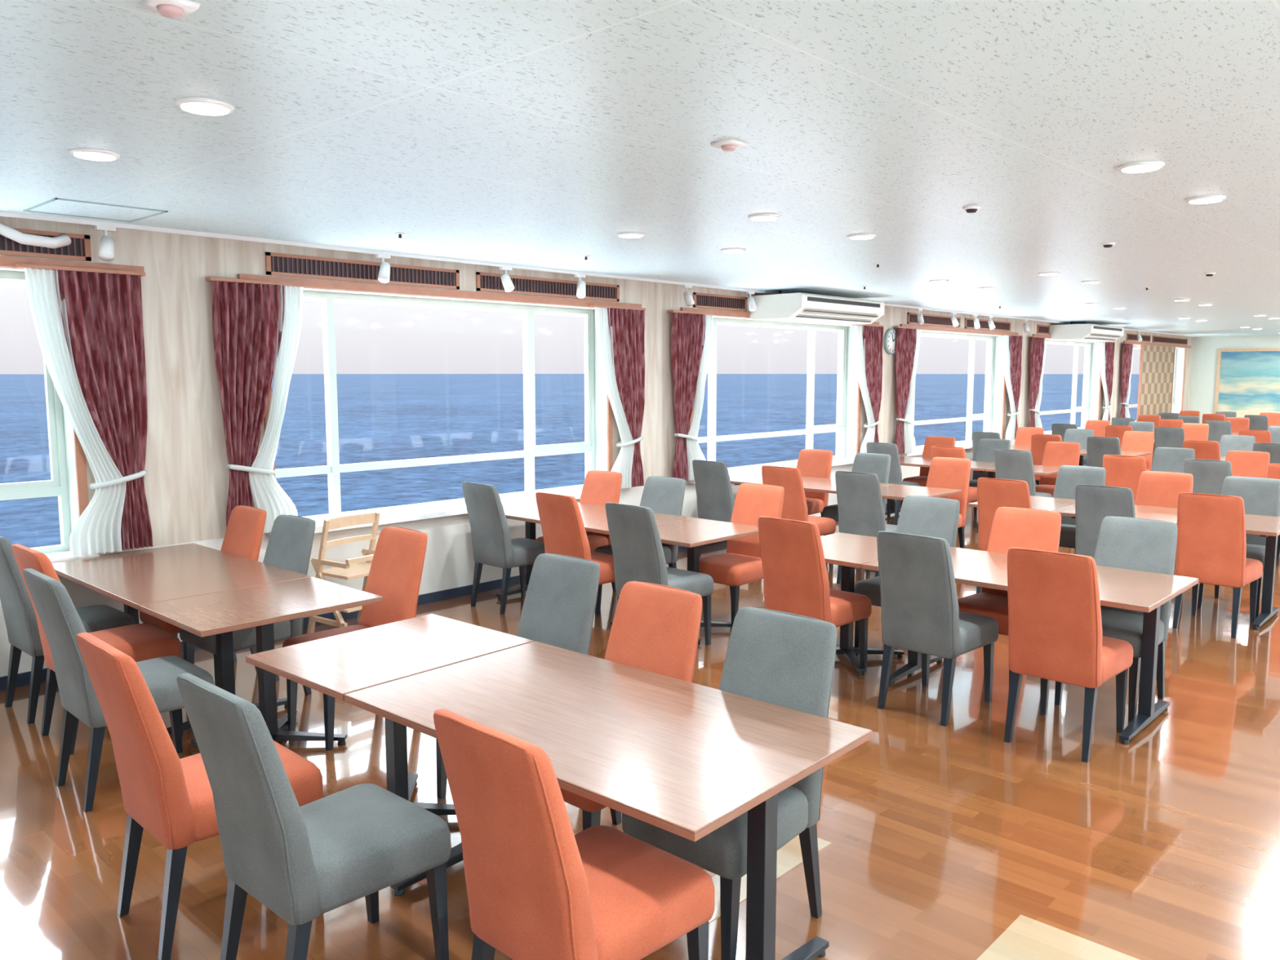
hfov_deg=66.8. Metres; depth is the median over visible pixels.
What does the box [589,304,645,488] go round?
curtain
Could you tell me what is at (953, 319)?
track spotlight
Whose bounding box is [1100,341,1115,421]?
curtain
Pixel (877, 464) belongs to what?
dining chair
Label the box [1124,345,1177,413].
window
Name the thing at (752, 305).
track spotlight
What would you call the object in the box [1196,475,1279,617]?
dining chair
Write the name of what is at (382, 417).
sea
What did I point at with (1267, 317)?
recessed light
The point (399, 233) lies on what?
sprinkler
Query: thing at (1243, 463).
dining chair
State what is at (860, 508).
dining chair
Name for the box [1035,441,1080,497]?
dining chair
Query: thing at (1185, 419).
dining chair
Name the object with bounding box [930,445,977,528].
dining chair
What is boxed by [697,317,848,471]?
window
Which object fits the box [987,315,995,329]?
track spotlight
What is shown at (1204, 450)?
dining chair
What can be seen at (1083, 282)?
recessed light
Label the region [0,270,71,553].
window
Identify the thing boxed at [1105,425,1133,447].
dining chair
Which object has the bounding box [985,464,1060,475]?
dining table
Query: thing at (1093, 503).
dining chair
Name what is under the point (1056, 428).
dining chair
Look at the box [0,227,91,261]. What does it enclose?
air vent grille
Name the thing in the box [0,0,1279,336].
ceiling
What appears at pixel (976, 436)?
dining chair
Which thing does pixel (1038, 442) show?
dining chair
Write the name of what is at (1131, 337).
air vent grille
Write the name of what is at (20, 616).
dining chair
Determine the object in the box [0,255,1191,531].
trim
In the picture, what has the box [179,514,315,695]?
dining chair
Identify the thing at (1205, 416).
dining chair
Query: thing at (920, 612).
dining chair
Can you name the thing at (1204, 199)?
recessed light
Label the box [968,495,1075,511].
dining table
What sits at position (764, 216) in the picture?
recessed light
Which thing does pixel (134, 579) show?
dining table
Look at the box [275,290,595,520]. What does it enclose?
window
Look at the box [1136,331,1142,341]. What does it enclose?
track spotlight
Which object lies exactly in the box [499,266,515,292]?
track spotlight
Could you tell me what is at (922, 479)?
dining chair
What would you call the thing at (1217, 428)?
dining chair
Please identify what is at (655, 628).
dining chair
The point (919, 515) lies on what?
dining chair
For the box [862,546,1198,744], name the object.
dining table
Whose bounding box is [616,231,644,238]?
recessed light
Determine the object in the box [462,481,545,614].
dining chair
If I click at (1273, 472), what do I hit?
dining chair
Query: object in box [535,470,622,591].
dining chair
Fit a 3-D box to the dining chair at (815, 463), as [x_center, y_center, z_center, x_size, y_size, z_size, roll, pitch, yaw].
[1.670,0.182,10.047,0.451,0.964,0.616,6,8,42]
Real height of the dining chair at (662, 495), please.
0.964 m
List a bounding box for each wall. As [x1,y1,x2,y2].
[0,216,1193,676]
[1189,334,1279,423]
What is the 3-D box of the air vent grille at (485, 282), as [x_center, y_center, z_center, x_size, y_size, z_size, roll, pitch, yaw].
[-0.734,-1.615,8.166,0.015,0.145,1.590,6,9,43]
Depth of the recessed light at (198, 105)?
3.06 m
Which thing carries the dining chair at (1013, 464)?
on the floor
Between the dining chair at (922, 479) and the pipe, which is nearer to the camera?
the pipe
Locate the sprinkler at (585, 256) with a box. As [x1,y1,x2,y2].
[582,254,590,259]
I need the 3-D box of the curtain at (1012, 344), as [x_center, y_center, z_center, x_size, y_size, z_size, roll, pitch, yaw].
[5.762,-1.431,15.064,0.142,1.630,0.650,6,9,43]
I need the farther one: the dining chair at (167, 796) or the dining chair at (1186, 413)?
the dining chair at (1186, 413)
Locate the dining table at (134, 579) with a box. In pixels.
[51,542,311,734]
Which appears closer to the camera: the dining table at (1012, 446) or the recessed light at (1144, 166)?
the recessed light at (1144, 166)
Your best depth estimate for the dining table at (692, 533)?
6.59 m
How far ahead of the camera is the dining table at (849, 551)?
5.97 m
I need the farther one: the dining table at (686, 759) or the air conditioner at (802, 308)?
the air conditioner at (802, 308)
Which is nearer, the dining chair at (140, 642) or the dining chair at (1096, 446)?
the dining chair at (140, 642)
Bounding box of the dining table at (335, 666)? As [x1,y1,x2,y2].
[245,613,533,815]
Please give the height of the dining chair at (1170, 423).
0.964 m
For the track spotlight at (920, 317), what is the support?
hanging from the crown molding at (6, 214)
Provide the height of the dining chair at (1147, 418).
0.964 m
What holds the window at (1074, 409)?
in the wall at (186, 482)
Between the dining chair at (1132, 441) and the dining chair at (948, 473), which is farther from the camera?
the dining chair at (1132, 441)
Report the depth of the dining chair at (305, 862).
2.61 m
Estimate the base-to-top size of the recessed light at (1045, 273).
0.016 m
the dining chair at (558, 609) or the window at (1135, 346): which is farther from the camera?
the window at (1135, 346)
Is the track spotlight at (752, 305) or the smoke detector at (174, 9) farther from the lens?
the track spotlight at (752, 305)
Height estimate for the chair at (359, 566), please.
0.812 m
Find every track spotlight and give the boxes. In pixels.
[94,225,115,261]
[375,253,391,283]
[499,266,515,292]
[573,274,586,298]
[682,284,694,306]
[746,291,756,311]
[915,308,924,324]
[951,312,959,326]
[973,314,980,328]
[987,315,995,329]
[1022,320,1030,333]
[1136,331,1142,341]
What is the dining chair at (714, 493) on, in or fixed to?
on the floor
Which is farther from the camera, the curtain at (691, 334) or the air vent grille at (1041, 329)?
the air vent grille at (1041, 329)
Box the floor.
[0,454,1279,959]
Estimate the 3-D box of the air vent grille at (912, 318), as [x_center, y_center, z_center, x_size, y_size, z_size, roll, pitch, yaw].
[4.016,-2.173,13.229,0.015,0.145,1.540,6,9,43]
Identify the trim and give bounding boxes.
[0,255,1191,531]
[44,432,1051,562]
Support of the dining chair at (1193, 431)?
on the floor
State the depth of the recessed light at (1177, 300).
11.22 m
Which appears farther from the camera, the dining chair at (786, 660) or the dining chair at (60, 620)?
the dining chair at (60, 620)
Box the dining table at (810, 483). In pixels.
[729,474,893,493]
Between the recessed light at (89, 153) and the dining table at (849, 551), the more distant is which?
the dining table at (849, 551)
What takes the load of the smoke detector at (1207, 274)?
attached to the ceiling
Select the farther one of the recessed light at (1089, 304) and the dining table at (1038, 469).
the recessed light at (1089, 304)
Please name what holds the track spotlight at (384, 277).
hanging from the crown molding at (6, 214)
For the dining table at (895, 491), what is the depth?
8.75 m
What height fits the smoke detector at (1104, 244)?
0.026 m
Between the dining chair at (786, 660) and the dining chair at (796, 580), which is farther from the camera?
the dining chair at (796, 580)
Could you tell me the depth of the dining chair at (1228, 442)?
12.54 m
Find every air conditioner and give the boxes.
[747,290,884,324]
[1049,321,1124,342]
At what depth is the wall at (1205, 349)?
22.64 m
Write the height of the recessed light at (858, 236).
0.016 m
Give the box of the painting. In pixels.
[1213,347,1279,417]
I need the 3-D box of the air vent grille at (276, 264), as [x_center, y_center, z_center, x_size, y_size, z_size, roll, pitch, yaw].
[-1.917,-1.477,6.904,0.015,0.145,1.540,6,9,43]
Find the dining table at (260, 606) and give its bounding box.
[139,577,382,746]
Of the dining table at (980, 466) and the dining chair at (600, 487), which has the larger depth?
the dining table at (980, 466)
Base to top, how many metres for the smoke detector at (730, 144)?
0.026 m
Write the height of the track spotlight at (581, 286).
0.200 m
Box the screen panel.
[1136,345,1175,454]
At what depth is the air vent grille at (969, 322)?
14.46 m
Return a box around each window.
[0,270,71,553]
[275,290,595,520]
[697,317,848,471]
[910,331,995,448]
[1035,339,1092,433]
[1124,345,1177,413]
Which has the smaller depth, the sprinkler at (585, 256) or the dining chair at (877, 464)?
the sprinkler at (585, 256)
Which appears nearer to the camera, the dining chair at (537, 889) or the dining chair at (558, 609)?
the dining chair at (537, 889)
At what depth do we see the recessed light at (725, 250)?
6.68 m
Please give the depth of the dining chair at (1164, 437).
14.41 m
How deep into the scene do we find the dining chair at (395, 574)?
4.88 m
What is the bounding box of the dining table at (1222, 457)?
[1220,455,1226,460]
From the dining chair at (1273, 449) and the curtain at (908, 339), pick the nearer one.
the dining chair at (1273, 449)
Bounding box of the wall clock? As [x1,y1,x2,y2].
[883,328,897,354]
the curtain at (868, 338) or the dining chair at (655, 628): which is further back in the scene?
the curtain at (868, 338)
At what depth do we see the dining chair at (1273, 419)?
19.65 m
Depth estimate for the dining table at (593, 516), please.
7.36 m
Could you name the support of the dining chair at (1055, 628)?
on the floor
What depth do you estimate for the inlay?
3.50 m
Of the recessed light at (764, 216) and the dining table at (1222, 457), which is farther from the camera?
the dining table at (1222, 457)
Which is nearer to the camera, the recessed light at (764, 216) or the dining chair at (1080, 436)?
the recessed light at (764, 216)
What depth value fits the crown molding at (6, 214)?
6.81 m
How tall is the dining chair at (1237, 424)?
0.964 m
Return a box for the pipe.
[0,222,71,248]
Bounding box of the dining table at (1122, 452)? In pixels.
[1080,450,1151,456]
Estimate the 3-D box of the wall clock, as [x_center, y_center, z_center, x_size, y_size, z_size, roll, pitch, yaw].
[3.205,-1.764,12.370,0.053,0.328,0.328,6,9,43]
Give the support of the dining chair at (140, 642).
on the floor
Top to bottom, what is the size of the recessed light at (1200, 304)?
0.016 m
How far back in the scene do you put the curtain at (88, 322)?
5.61 m
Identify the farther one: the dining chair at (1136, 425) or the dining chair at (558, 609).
the dining chair at (1136, 425)
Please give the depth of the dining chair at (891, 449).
11.22 m
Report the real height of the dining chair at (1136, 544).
0.964 m
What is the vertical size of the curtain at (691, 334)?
1.630 m
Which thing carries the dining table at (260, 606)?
on the floor
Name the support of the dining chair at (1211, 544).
on the floor
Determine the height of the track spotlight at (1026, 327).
0.200 m
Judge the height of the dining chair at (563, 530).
0.964 m
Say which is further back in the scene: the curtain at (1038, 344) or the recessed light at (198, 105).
the curtain at (1038, 344)
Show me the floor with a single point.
(1164, 844)
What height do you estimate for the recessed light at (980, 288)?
0.016 m
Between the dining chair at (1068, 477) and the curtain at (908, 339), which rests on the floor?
the dining chair at (1068, 477)
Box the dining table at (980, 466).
[885,456,995,528]
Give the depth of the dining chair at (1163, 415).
19.67 m
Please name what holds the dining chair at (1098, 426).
on the floor
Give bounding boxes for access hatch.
[23,197,168,222]
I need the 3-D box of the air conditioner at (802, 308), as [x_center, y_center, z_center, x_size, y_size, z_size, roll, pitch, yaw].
[1.891,-1.860,10.484,0.674,0.294,3.300,6,9,43]
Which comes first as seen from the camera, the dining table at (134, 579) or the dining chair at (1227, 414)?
the dining table at (134, 579)
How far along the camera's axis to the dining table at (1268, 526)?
6.90 m
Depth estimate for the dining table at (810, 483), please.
9.51 m
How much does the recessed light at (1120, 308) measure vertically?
0.016 m
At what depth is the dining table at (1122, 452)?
12.89 m
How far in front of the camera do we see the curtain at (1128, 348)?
19.07 m
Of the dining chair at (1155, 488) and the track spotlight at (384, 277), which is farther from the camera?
the dining chair at (1155, 488)
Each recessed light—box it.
[68,147,120,160]
[174,97,235,115]
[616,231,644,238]
[720,248,746,253]
[747,213,780,221]
[847,233,875,239]
[928,279,948,283]
[977,287,995,289]
[1038,271,1059,275]
[1080,280,1101,284]
[1084,302,1099,305]
[1111,306,1126,309]
[1117,160,1164,173]
[1173,298,1190,301]
[1185,195,1226,204]
[1197,303,1213,306]
[1266,317,1279,319]
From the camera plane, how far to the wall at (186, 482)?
6.25 m
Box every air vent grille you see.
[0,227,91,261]
[265,252,459,289]
[475,271,619,302]
[693,292,746,311]
[906,312,960,328]
[964,317,1010,331]
[1036,324,1049,334]
[1126,333,1151,342]
[1151,335,1187,345]
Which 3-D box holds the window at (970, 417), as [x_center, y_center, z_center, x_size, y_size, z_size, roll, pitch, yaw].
[4.425,-1.300,14.049,0.070,1.630,3.170,6,9,43]
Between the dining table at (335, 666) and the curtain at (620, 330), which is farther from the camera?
the curtain at (620, 330)
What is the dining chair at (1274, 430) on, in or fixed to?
on the floor
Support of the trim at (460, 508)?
attached to the wall at (186, 482)
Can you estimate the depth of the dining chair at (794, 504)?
8.38 m
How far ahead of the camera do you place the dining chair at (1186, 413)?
20.71 m
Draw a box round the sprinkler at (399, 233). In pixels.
[395,231,404,238]
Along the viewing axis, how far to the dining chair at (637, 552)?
6.03 m
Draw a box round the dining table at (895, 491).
[880,484,961,509]
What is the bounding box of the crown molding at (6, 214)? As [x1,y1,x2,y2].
[0,210,1201,337]
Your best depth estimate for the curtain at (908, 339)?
12.57 m
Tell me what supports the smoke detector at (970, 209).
attached to the ceiling
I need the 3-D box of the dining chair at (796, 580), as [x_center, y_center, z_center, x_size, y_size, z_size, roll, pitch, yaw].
[0.998,0.669,5.622,0.451,0.964,0.616,6,9,42]
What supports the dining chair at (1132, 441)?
on the floor
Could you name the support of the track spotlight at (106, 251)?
hanging from the crown molding at (6, 214)
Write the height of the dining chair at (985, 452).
0.964 m
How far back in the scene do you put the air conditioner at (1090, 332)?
16.15 m
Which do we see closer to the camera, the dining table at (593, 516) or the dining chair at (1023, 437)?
the dining table at (593, 516)
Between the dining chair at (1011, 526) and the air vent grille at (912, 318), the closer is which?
the dining chair at (1011, 526)
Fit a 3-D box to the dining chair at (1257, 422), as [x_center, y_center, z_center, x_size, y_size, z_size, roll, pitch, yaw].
[12.002,-0.789,18.873,0.451,0.964,0.616,6,9,44]
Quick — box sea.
[0,373,1138,547]
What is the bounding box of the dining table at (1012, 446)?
[970,444,1086,466]
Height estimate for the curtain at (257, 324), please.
1.630 m
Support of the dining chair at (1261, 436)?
on the floor
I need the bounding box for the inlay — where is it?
[708,834,831,923]
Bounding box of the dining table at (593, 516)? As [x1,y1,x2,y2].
[496,502,694,624]
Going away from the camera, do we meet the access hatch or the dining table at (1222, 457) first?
the access hatch
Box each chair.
[0,536,135,723]
[11,543,182,755]
[22,568,214,811]
[75,632,323,959]
[139,505,266,673]
[176,672,450,959]
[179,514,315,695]
[282,526,427,751]
[306,511,380,633]
[433,708,715,959]
[435,553,599,799]
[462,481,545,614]
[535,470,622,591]
[535,492,614,615]
[560,581,702,830]
[594,475,685,608]
[604,502,713,644]
[622,607,837,959]
[692,459,734,557]
[699,483,784,628]
[757,515,871,672]
[761,465,835,569]
[796,448,832,516]
[822,453,890,535]
[835,471,897,583]
[853,495,959,657]
[866,442,920,524]
[876,530,998,725]
[902,435,955,486]
[925,457,971,548]
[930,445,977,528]
[957,506,1061,684]
[968,438,1010,516]
[972,431,1000,461]
[976,477,1031,593]
[995,448,1052,497]
[1004,546,1133,762]
[1013,426,1044,484]
[1031,434,1062,485]
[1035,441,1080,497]
[1051,423,1077,441]
[1053,465,1106,554]
[1054,515,1177,722]
[1063,428,1093,466]
[1075,484,1135,558]
[1084,420,1110,436]
[1086,436,1120,467]
[1102,454,1146,503]
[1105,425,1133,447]
[1111,417,1134,426]
[1120,431,1154,471]
[1128,421,1154,431]
[1134,471,1193,593]
[1137,414,1160,448]
[1151,447,1195,472]
[1154,426,1184,451]
[1158,413,1180,419]
[1158,418,1183,427]
[1172,492,1262,638]
[1176,415,1199,423]
[1179,410,1199,417]
[1181,422,1208,440]
[1182,440,1220,460]
[1183,458,1232,494]
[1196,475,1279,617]
[1201,413,1225,423]
[1204,420,1231,444]
[1215,411,1236,417]
[1219,435,1255,456]
[1225,417,1249,432]
[1225,450,1270,478]
[1238,429,1271,443]
[1244,414,1268,431]
[1253,442,1279,464]
[1259,412,1279,426]
[1267,426,1279,443]
[1267,463,1279,479]
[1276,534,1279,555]
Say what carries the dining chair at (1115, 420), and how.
on the floor
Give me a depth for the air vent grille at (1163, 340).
21.35 m
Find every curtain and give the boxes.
[14,262,152,556]
[205,276,308,533]
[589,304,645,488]
[667,310,715,480]
[853,324,883,453]
[893,326,922,453]
[1000,333,1022,440]
[1028,336,1048,427]
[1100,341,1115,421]
[1120,342,1135,417]
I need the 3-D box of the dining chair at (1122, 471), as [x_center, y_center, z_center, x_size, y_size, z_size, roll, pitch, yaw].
[4.921,0.214,9.761,0.451,0.964,0.616,6,8,42]
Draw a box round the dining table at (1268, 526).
[1053,504,1279,630]
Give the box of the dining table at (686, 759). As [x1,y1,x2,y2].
[344,640,871,959]
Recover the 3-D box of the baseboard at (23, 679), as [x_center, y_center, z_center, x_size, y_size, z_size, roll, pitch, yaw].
[3.211,0.342,12.638,0.012,0.075,28.700,6,9,43]
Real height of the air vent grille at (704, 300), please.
0.145 m
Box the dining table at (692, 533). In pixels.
[657,518,758,644]
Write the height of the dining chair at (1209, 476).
0.964 m
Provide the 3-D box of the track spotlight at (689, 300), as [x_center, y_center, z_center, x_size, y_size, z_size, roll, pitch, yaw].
[0.466,-1.746,9.206,0.120,0.194,0.100,6,9,43]
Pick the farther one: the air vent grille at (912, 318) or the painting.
the painting
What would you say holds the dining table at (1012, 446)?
on the floor
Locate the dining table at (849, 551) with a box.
[820,532,904,675]
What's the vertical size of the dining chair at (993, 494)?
0.964 m
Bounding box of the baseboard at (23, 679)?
[0,500,901,690]
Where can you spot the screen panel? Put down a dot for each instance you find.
(1157, 363)
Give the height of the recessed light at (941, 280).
0.016 m
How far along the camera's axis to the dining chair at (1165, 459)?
10.44 m
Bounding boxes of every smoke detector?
[139,0,200,18]
[710,138,747,151]
[962,205,980,213]
[1100,242,1115,247]
[1204,272,1215,276]
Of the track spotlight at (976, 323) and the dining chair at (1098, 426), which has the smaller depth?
the track spotlight at (976, 323)
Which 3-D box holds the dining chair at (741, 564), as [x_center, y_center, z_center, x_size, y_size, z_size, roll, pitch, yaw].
[0.689,0.534,6.848,0.451,0.964,0.616,6,9,42]
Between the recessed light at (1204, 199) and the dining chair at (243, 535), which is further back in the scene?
the dining chair at (243, 535)

